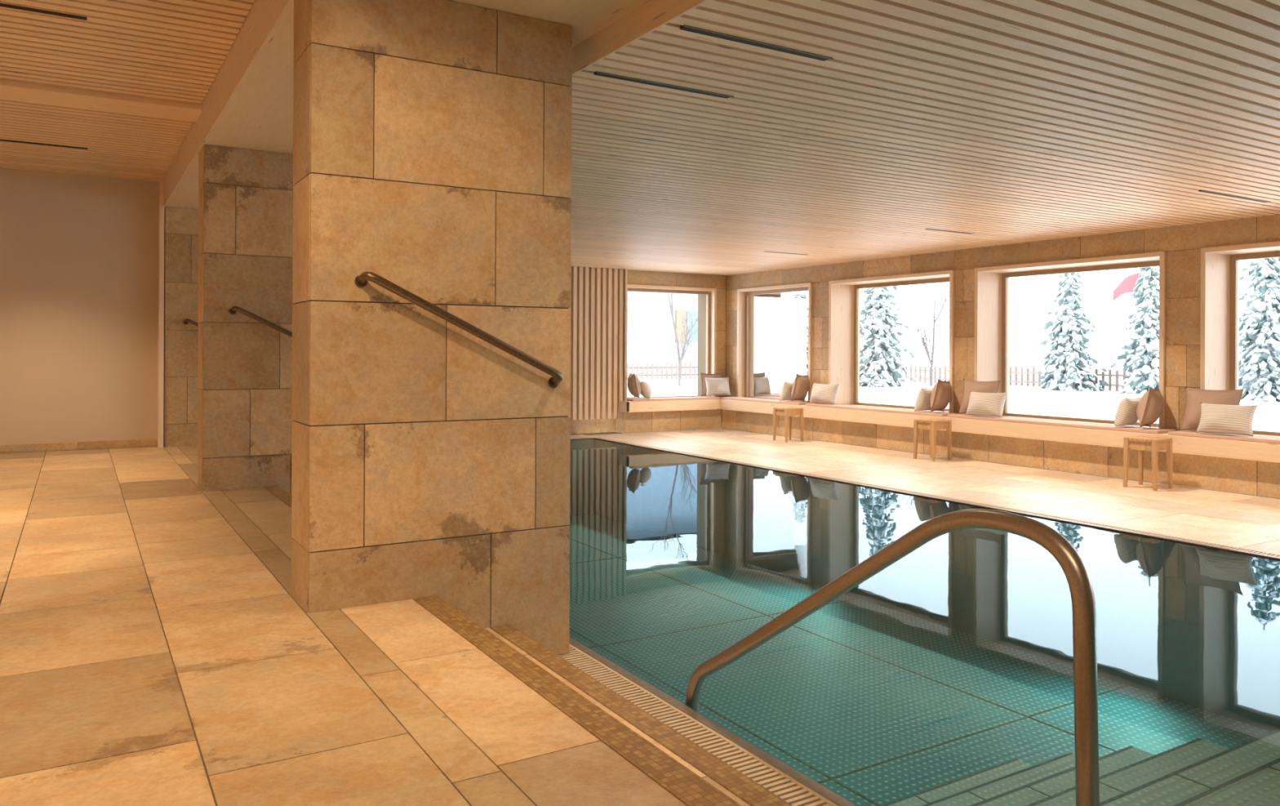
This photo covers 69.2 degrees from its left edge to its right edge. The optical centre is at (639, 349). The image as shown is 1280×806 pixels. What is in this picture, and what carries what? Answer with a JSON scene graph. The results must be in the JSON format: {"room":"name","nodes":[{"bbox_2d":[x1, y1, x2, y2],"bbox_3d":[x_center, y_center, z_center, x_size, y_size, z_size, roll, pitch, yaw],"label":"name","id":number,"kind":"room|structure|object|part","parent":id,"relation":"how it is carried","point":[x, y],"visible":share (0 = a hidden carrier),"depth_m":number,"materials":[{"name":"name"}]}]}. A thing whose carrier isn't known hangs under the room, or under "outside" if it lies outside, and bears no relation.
{"room":"indoor swimming pool","nodes":[
{"label":"indoor swimming pool","id":0,"kind":"room"},
{"bbox_2d":[0,168,164,453],"bbox_3d":[-5.513,-0.384,7.825,2.674,2.720,0.300,0,0,-31],"label":"wall","id":1,"kind":"structure","parent":0,"point":[82,256],"depth_m":8.18,"materials":[{"name":"paint"}]},
{"bbox_2d":[0,0,254,181],"bbox_3d":[-2.172,-1.612,2.305,2.660,0.235,13.000,0,0,-31],"label":"ceiling","id":2,"kind":"structure","parent":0,"point":[105,88],"depth_m":5.25,"materials":[{"name":"brown wood"}]},
{"bbox_2d":[163,206,199,446],"bbox_3d":[-3.964,0.043,8.805,0.994,2.679,0.310,0,0,-31],"label":"stone pillar","id":3,"kind":"structure","parent":0,"point":[181,256],"depth_m":8.49,"materials":[{"name":"brown stone"}]},
{"bbox_2d":[182,318,198,326],"bbox_3d":[-3.821,-0.074,8.660,0.789,0.415,0.094,0,0,-31],"label":"handrail","id":4,"kind":"object","parent":3,"relation":"attached to","point":[186,321],"visible":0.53,"depth_m":8.46,"materials":[{"name":"brown metal"}]},
{"bbox_2d":[197,144,293,494],"bbox_3d":[-2.400,0.050,6.222,0.994,2.679,0.310,0,0,-31],"label":"stone pillar","id":5,"kind":"structure","parent":0,"point":[245,420],"depth_m":5.96,"materials":[{"name":"brown stone"}]},
{"bbox_2d":[229,306,292,337],"bbox_3d":[-2.256,-0.068,6.076,0.789,0.415,0.094,0,0,-31],"label":"handrail","id":6,"kind":"object","parent":5,"relation":"attached to","point":[233,309],"visible":0.53,"depth_m":5.92,"materials":[{"name":"brown metal"}]},
{"bbox_2d":[0,445,686,805],"bbox_3d":[-1.952,1.141,2.351,3.105,0.500,13.040,0,0,-31],"label":"floor","id":7,"kind":"structure","parent":0,"point":[157,648],"depth_m":2.51,"materials":[{"name":"brown"}]},
{"bbox_2d":[263,485,792,805],"bbox_3d":[-0.427,1.172,3.211,0.535,0.552,12.930,0,0,-31],"label":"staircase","id":8,"kind":"structure","parent":7,"relation":"on","point":[692,774],"depth_m":2.44,"materials":[{"name":"stone"}]},
{"bbox_2d":[164,0,650,208],"bbox_3d":[-1.070,-1.495,4.142,1.130,0.420,15.200,0,0,-31],"label":"ceiling beam","id":9,"kind":"structure","parent":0,"point":[248,104],"depth_m":4.58,"materials":[{"name":"beige paint"}]},
{"bbox_2d":[291,0,572,654],"bbox_3d":[-0.778,0.057,3.545,0.994,2.679,0.310,0,0,-31],"label":"stone pillar","id":10,"kind":"structure","parent":0,"point":[432,139],"depth_m":3.38,"materials":[{"name":"brown stone"}]},
{"bbox_2d":[354,271,563,387],"bbox_3d":[-0.635,-0.060,3.399,0.789,0.415,0.094,0,0,-31],"label":"handrail","id":11,"kind":"object","parent":10,"relation":"attached to","point":[361,281],"visible":1,"depth_m":3.34,"materials":[{"name":"brown metal"}]},
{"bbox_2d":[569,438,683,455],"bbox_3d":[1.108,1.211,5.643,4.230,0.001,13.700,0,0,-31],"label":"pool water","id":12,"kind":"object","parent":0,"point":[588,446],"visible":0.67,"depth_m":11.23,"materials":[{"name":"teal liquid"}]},
{"bbox_2d":[570,269,725,435],"bbox_3d":[-1.855,-0.068,12.917,7.210,3.320,0.480,0,0,-31],"label":"wall","id":13,"kind":"structure","parent":0,"point":[593,426],"depth_m":14.35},
{"bbox_2d":[568,266,626,419],"bbox_3d":[-2.449,-0.126,12.181,5.190,2.210,0.155,0,0,-31],"label":"wall panel","id":14,"kind":"object","parent":13,"relation":"attached to","point":[598,295],"visible":0.12,"depth_m":13.26,"materials":[{"name":"brown wood"}]},
{"bbox_2d":[626,287,711,398],"bbox_3d":[0.419,-0.090,14.125,1.566,1.653,0.050,0,0,-31],"label":"window","id":15,"kind":"structure","parent":13,"relation":"in","point":[708,294],"depth_m":14.46,"materials":[{"name":"brown wood"}]},
{"bbox_2d":[626,284,716,396],"bbox_3d":[0.440,-0.093,14.091,1.648,1.730,0.170,0,0,-31],"label":"window frame","id":16,"kind":"structure","parent":13,"relation":"attached to","point":[713,291],"depth_m":14.43,"materials":[{"name":"brown wood"}]},
{"bbox_2d":[626,291,697,373],"bbox_3d":[-1.928,-2.288,33.315,8.400,6.360,8.200,0,0,-31],"label":"sky","id":17,"kind":"structure","parent":0,"point":[651,337],"depth_m":30.80,"materials":[{"name":"white"}]},
{"bbox_2d":[786,293,865,360],"bbox_3d":[6.588,-0.951,46.075,6.200,3.760,7.200,0,0,-31],"label":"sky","id":18,"kind":"structure","parent":0,"point":[790,304],"depth_m":44.37,"materials":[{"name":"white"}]},
{"bbox_2d":[558,428,1279,805],"bbox_3d":[2.138,1.409,6.127,6.865,0.400,15.260,0,0,-31],"label":"pool deck","id":19,"kind":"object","parent":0,"point":[1247,522],"depth_m":7.71,"materials":[{"name":"brown stone"}]},
{"bbox_3d":[-0.592,1.247,4.151,0.147,0.100,14.509,0,0,-31],"label":"gutter grate","id":20,"kind":"part","parent":19,"relation":"part of","materials":[{"name":"beige plastic"}]},
{"bbox_2d":[773,406,803,442],"bbox_3d":[1.970,0.989,12.337,0.286,0.440,0.286,0,0,-29],"label":"wooden stool","id":21,"kind":"object","parent":19,"relation":"on","point":[788,411],"visible":1,"depth_m":12.28,"materials":[{"name":"brown wood"}]},
{"bbox_3d":[1.805,0.999,12.385,0.043,0.418,0.043,0,0,-29],"label":"leg","id":22,"kind":"part","parent":21,"relation":"part of","materials":[{"name":"brown wood"}]},
{"bbox_3d":[1.923,0.999,12.172,0.043,0.418,0.043,0,0,-29],"label":"leg","id":23,"kind":"part","parent":21,"relation":"part of","materials":[{"name":"brown wood"}]},
{"bbox_3d":[1.971,0.819,12.337,0.284,0.100,0.280,0,0,-29],"label":"seat","id":24,"kind":"part","parent":21,"relation":"part of","materials":[{"name":"brown wood"}]},
{"bbox_3d":[2.018,1.000,12.502,0.043,0.418,0.043,0,0,-29],"label":"leg","id":25,"kind":"part","parent":21,"relation":"part of","materials":[{"name":"brown wood"}]},
{"bbox_3d":[2.135,1.000,12.290,0.043,0.418,0.043,0,0,-29],"label":"leg","id":26,"kind":"part","parent":21,"relation":"part of","materials":[{"name":"brown wood"}]},
{"bbox_2d":[684,508,1099,805],"bbox_3d":[0.555,0.862,2.552,0.045,0.992,1.517,0,0,-31],"label":"pool handrail","id":27,"kind":"object","parent":19,"relation":"attached to","point":[1082,592],"depth_m":2.03,"materials":[{"name":"metal"}]},
{"bbox_2d":[568,437,1279,805],"bbox_3d":[1.303,1.740,5.318,4.308,1.072,14.540,0,0,-31],"label":"swimming pool","id":28,"kind":"object","parent":19,"relation":"in","point":[953,660],"visible":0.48,"depth_m":6.57,"materials":[{"name":"liquid"}]},
{"bbox_2d":[880,728,1279,805],"bbox_3d":[2.384,1.797,1.717,2.330,0.858,5.640,0,0,-31],"label":"steps","id":29,"kind":"structure","parent":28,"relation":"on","point":[1198,771],"depth_m":3.60,"materials":[{"name":"green tile"}]},
{"bbox_2d":[913,417,951,461],"bbox_3d":[3.248,0.994,10.305,0.286,0.440,0.286,0,0,-31],"label":"wooden stool","id":30,"kind":"object","parent":19,"relation":"on","point":[932,424],"visible":1,"depth_m":10.25,"materials":[{"name":"brown wood"}]},
{"bbox_3d":[3.081,1.004,10.346,0.043,0.418,0.043,0,0,-31],"label":"leg","id":31,"kind":"part","parent":30,"relation":"part of","materials":[{"name":"brown wood"}]},
{"bbox_3d":[3.289,1.005,10.472,0.043,0.418,0.043,0,0,-31],"label":"leg","id":32,"kind":"part","parent":30,"relation":"part of","materials":[{"name":"brown wood"}]},
{"bbox_3d":[3.248,0.824,10.305,0.284,0.100,0.280,0,0,-31],"label":"seat","id":33,"kind":"part","parent":30,"relation":"part of","materials":[{"name":"brown wood"}]},
{"bbox_3d":[3.207,1.005,10.138,0.043,0.418,0.043,0,0,-31],"label":"leg","id":34,"kind":"part","parent":30,"relation":"part of","materials":[{"name":"brown wood"}]},
{"bbox_3d":[3.415,1.006,10.264,0.043,0.418,0.043,0,0,-31],"label":"leg","id":35,"kind":"part","parent":30,"relation":"part of","materials":[{"name":"brown wood"}]},
{"bbox_3d":[3.189,1.264,6.441,0.078,0.100,14.509,0,0,-31],"label":"gutter grate","id":36,"kind":"part","parent":19,"relation":"part of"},
{"bbox_2d":[615,395,1279,498],"bbox_3d":[4.449,0.975,7.531,1.980,0.488,15.270,0,0,-31],"label":"window bench","id":37,"kind":"object","parent":19,"relation":"on","point":[1240,464],"visible":0.91,"depth_m":9.84,"materials":[{"name":"brown"}]},
{"bbox_2d":[626,373,640,398],"bbox_3d":[-0.083,0.519,13.512,0.207,0.372,0.300,0,0,-16],"label":"cushion","id":38,"kind":"object","parent":37,"relation":"on","point":[633,384],"visible":1,"depth_m":13.41,"materials":[{"name":"brown fabric"}]},
{"bbox_2d":[640,380,652,398],"bbox_3d":[0.070,0.577,13.583,0.194,0.256,0.284,0,0,-8],"label":"striped cushion","id":39,"kind":"object","parent":37,"relation":"on","point":[646,388],"visible":0.84,"depth_m":13.47,"materials":[{"name":"fabric"}]},
{"bbox_2d":[700,372,724,395],"bbox_3d":[1.115,0.531,14.331,0.400,0.358,0.159,0,0,-24],"label":"cushion","id":40,"kind":"object","parent":37,"relation":"on","point":[703,375],"visible":0.48,"depth_m":14.27,"materials":[{"name":"brown fabric"}]},
{"bbox_2d":[704,377,731,395],"bbox_3d":[1.195,0.565,14.237,0.425,0.291,0.188,0,0,-24],"label":"striped cushion","id":41,"kind":"object","parent":37,"relation":"on","point":[715,386],"visible":1,"depth_m":14.17,"materials":[{"name":"fabric"}]},
{"bbox_2d":[779,381,795,400],"bbox_3d":[2.100,0.575,12.977,0.331,0.282,0.194,0,0,-28],"label":"striped cushion","id":42,"kind":"object","parent":37,"relation":"on","point":[786,390],"visible":0.6,"depth_m":12.88,"materials":[{"name":"fabric"}]},
{"bbox_2d":[790,373,809,401],"bbox_3d":[2.215,0.525,12.823,0.219,0.398,0.330,0,0,30],"label":"cushion","id":43,"kind":"object","parent":37,"relation":"on","point":[800,387],"visible":1,"depth_m":12.73,"materials":[{"name":"brown fabric"}]},
{"bbox_2d":[808,382,839,404],"bbox_3d":[2.458,0.581,12.387,0.208,0.269,0.505,0,0,-37],"label":"striped cushion","id":44,"kind":"object","parent":37,"relation":"on","point":[820,393],"visible":1,"depth_m":12.27,"materials":[{"name":"fabric"}]},
{"bbox_2d":[914,387,933,411],"bbox_3d":[3.365,0.581,10.887,0.323,0.282,0.196,0,0,-34],"label":"striped cushion","id":45,"kind":"object","parent":37,"relation":"on","point":[922,401],"visible":0.81,"depth_m":10.80,"materials":[{"name":"fabric"}]},
{"bbox_2d":[929,378,951,412],"bbox_3d":[3.481,0.531,10.735,0.221,0.398,0.330,0,0,31],"label":"cushion","id":46,"kind":"object","parent":37,"relation":"on","point":[940,396],"visible":1,"depth_m":10.64,"materials":[{"name":"brown fabric"}]},
{"bbox_2d":[958,378,1000,413],"bbox_3d":[3.769,0.526,10.316,0.191,0.391,0.507,0,0,-41],"label":"cushion","id":47,"kind":"object","parent":37,"relation":"on","point":[968,385],"visible":0.48,"depth_m":10.33,"materials":[{"name":"brown fabric"}]},
{"bbox_2d":[965,391,1007,417],"bbox_3d":[3.767,0.590,10.104,0.214,0.263,0.455,0,0,-41],"label":"striped cushion","id":48,"kind":"object","parent":37,"relation":"on","point":[980,403],"visible":1,"depth_m":10.01,"materials":[{"name":"fabric"}]},
{"bbox_2d":[1114,396,1141,426],"bbox_3d":[4.632,0.586,8.794,0.320,0.282,0.195,0,0,-35],"label":"striped cushion","id":49,"kind":"object","parent":37,"relation":"on","point":[1126,414],"visible":0.76,"depth_m":8.71,"materials":[{"name":"fabric"}]},
{"bbox_2d":[1136,386,1164,427],"bbox_3d":[4.749,0.537,8.640,0.228,0.398,0.330,0,0,31],"label":"cushion","id":50,"kind":"object","parent":37,"relation":"on","point":[1150,406],"visible":1,"depth_m":8.54,"materials":[{"name":"brown fabric"}]},
{"bbox_2d":[1179,386,1244,430],"bbox_3d":[5.049,0.532,8.202,0.207,0.391,0.507,0,0,-20],"label":"cushion","id":51,"kind":"object","parent":37,"relation":"on","point":[1192,416],"visible":0.56,"depth_m":8.23,"materials":[{"name":"brown fabric"}]},
{"bbox_2d":[1195,402,1257,436],"bbox_3d":[5.047,0.595,7.992,0.211,0.263,0.459,0,0,-45],"label":"striped cushion","id":52,"kind":"object","parent":37,"relation":"on","point":[1215,418],"visible":1,"depth_m":7.91,"materials":[{"name":"fabric"}]},
{"bbox_2d":[1123,435,1172,490],"bbox_3d":[4.498,1.000,8.221,0.286,0.440,0.286,0,0,-34],"label":"wooden stool","id":53,"kind":"object","parent":19,"relation":"on","point":[1141,443],"visible":1,"depth_m":8.18,"materials":[{"name":"brown wood"}]},
{"bbox_3d":[4.329,1.010,8.254,0.043,0.418,0.043,0,0,-34],"label":"leg","id":54,"kind":"part","parent":53,"relation":"part of","materials":[{"name":"brown wood"}]},
{"bbox_3d":[4.530,1.011,8.390,0.043,0.418,0.043,0,0,-34],"label":"leg","id":55,"kind":"part","parent":53,"relation":"part of","materials":[{"name":"brown wood"}]},
{"bbox_3d":[4.499,0.830,8.221,0.284,0.100,0.280,0,0,-34],"label":"seat","id":56,"kind":"part","parent":53,"relation":"part of","materials":[{"name":"brown wood"}]},
{"bbox_3d":[4.465,1.010,8.053,0.043,0.418,0.043,0,0,-34],"label":"leg","id":57,"kind":"part","parent":53,"relation":"part of","materials":[{"name":"brown wood"}]},
{"bbox_3d":[4.667,1.011,8.189,0.043,0.418,0.043,0,0,-34],"label":"leg","id":58,"kind":"part","parent":53,"relation":"part of","materials":[{"name":"brown wood"}]},
{"bbox_2d":[569,0,1279,275],"bbox_3d":[2.338,-1.432,6.293,6.930,0.555,15.150,0,0,-31],"label":"ceiling","id":59,"kind":"structure","parent":0,"point":[717,137],"depth_m":4.82,"materials":[{"name":"brown wood"}]},
{"bbox_2d":[725,213,1279,498],"bbox_3d":[5.389,-0.036,8.379,0.500,3.320,15.750,0,0,-31],"label":"wall","id":60,"kind":"structure","parent":0,"point":[1182,245],"depth_m":9.71,"materials":[{"name":"brown stone"}]},
{"bbox_2d":[736,282,812,401],"bbox_3d":[2.004,-0.076,13.612,0.190,1.709,1.668,0,0,-31],"label":"window frame","id":61,"kind":"structure","parent":60,"relation":"attached to","point":[740,292],"depth_m":14.25,"materials":[{"name":"brown wood"}]},
{"bbox_2d":[744,286,808,401],"bbox_3d":[2.051,-0.073,13.640,0.060,1.633,1.586,0,0,-31],"label":"window","id":62,"kind":"structure","parent":60,"relation":"in","point":[806,288],"depth_m":14.26,"materials":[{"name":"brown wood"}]},
{"bbox_2d":[828,270,954,413],"bbox_3d":[3.293,-0.070,11.773,0.490,1.709,2.068,0,0,-31],"label":"window frame","id":63,"kind":"structure","parent":60,"relation":"attached to","point":[841,292],"depth_m":12.54,"materials":[{"name":"brown wood"}]},
{"bbox_2d":[853,277,949,411],"bbox_3d":[3.468,-0.066,11.880,0.060,1.633,1.986,0,0,-31],"label":"window","id":64,"kind":"structure","parent":60,"relation":"in","point":[856,287],"depth_m":12.67,"materials":[{"name":"brown wood"}]},
{"bbox_2d":[973,251,1166,428],"bbox_3d":[4.544,-0.065,9.708,0.490,1.709,2.138,0,0,-31],"label":"window frame","id":65,"kind":"structure","parent":60,"relation":"attached to","point":[988,280],"depth_m":10.46,"materials":[{"name":"brown wood"}]},
{"bbox_2d":[1001,260,1159,426],"bbox_3d":[4.719,-0.061,9.814,0.060,1.633,2.056,0,0,-31],"label":"window","id":66,"kind":"structure","parent":60,"relation":"in","point":[1005,277],"depth_m":10.47,"materials":[{"name":"brown wood"}]},
{"bbox_2d":[1200,241,1279,436],"bbox_3d":[5.813,-0.059,7.612,0.490,1.709,2.098,0,0,-31],"label":"window frame","id":67,"kind":"structure","parent":60,"relation":"attached to","point":[1215,261],"depth_m":8.42,"materials":[{"name":"brown wood"}]},
{"bbox_2d":[1229,251,1279,435],"bbox_3d":[5.988,-0.055,7.718,0.060,1.633,2.016,0,0,-31],"label":"window","id":68,"kind":"structure","parent":60,"relation":"in","point":[1234,259],"depth_m":8.54,"materials":[{"name":"brown wood"}]},
{"label":"outside","id":69,"kind":"structure","parent":0,"visible":0},
{"bbox_2d":[626,356,1279,431],"bbox_3d":[18.670,0.857,46.382,100.000,0.193,120.000,0,0,-31],"label":"snow","id":70,"kind":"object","parent":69,"point":[1102,405],"visible":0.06,"depth_m":16.77,"materials":[{"name":"white snow"}]},
{"bbox_2d":[666,293,697,386],"bbox_3d":[0.933,-0.903,19.945,1.587,3.417,0.858,0,0,-43],"label":"bare tree","id":71,"kind":"object","parent":70,"relation":"on","point":[686,335],"visible":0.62,"depth_m":19.95,"materials":[{"name":"brown plant"}]},
{"bbox_2d":[626,361,788,379],"bbox_3d":[0.889,0.554,24.883,8.305,0.480,0.125,0,0,-31],"label":"picket fence","id":72,"kind":"object","parent":70,"relation":"on","point":[632,366],"visible":0.16,"depth_m":24.72,"materials":[{"name":"brown wood"}]},
{"bbox_2d":[786,291,808,381],"bbox_3d":[3.533,-0.032,19.966,1.184,2.574,1.213,0,0,-34],"label":"conifer","id":73,"kind":"object","parent":70,"relation":"on","point":[797,341],"visible":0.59,"depth_m":19.85,"materials":[{"name":"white plant"}]},
{"bbox_2d":[859,285,917,387],"bbox_3d":[5.125,-0.536,20.050,1.574,3.499,1.444,0,0,-7],"label":"conifer","id":74,"kind":"object","parent":70,"relation":"on","point":[879,350],"visible":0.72,"depth_m":19.77,"materials":[{"name":"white plant"}]},
{"bbox_2d":[897,292,949,386],"bbox_3d":[6.153,-0.555,19.828,1.056,2.771,1.789,0,0,-31],"label":"bare tree","id":75,"kind":"object","parent":70,"relation":"on","point":[924,344],"visible":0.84,"depth_m":19.79,"materials":[{"name":"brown plant"}]},
{"bbox_2d":[859,363,1126,391],"bbox_3d":[7.621,0.584,21.922,0.125,0.480,11.605,0,0,-31],"label":"picket fence","id":76,"kind":"object","parent":70,"relation":"on","point":[1016,372],"visible":0.19,"depth_m":20.60,"materials":[{"name":"brown wood"}]},
{"bbox_2d":[1038,272,1109,391],"bbox_3d":[8.756,-0.302,19.043,1.411,3.065,1.359,0,0,-5],"label":"conifer","id":77,"kind":"object","parent":70,"relation":"on","point":[1065,370],"visible":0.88,"depth_m":18.81,"materials":[{"name":"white plant"}]},
{"bbox_2d":[1112,271,1142,311],"bbox_3d":[10.618,-0.479,20.238,0.058,2.650,0.640,0,0,-35],"label":"flag","id":78,"kind":"object","parent":70,"relation":"on","point":[1127,284],"visible":0.57,"depth_m":20.22,"materials":[{"name":"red fabric"}]},
{"bbox_2d":[1110,266,1159,394],"bbox_3d":[9.574,-0.277,17.543,1.592,3.379,1.554,0,0,12],"label":"conifer","id":79,"kind":"object","parent":70,"relation":"on","point":[1142,348],"visible":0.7,"depth_m":17.43,"materials":[{"name":"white plant"}]},
{"bbox_2d":[1238,257,1279,402],"bbox_3d":[10.498,-0.471,15.466,1.400,3.392,1.526,0,0,39],"label":"conifer","id":80,"kind":"object","parent":70,"relation":"on","point":[1260,377],"visible":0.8,"depth_m":15.33,"materials":[{"name":"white plant"}]}
]}

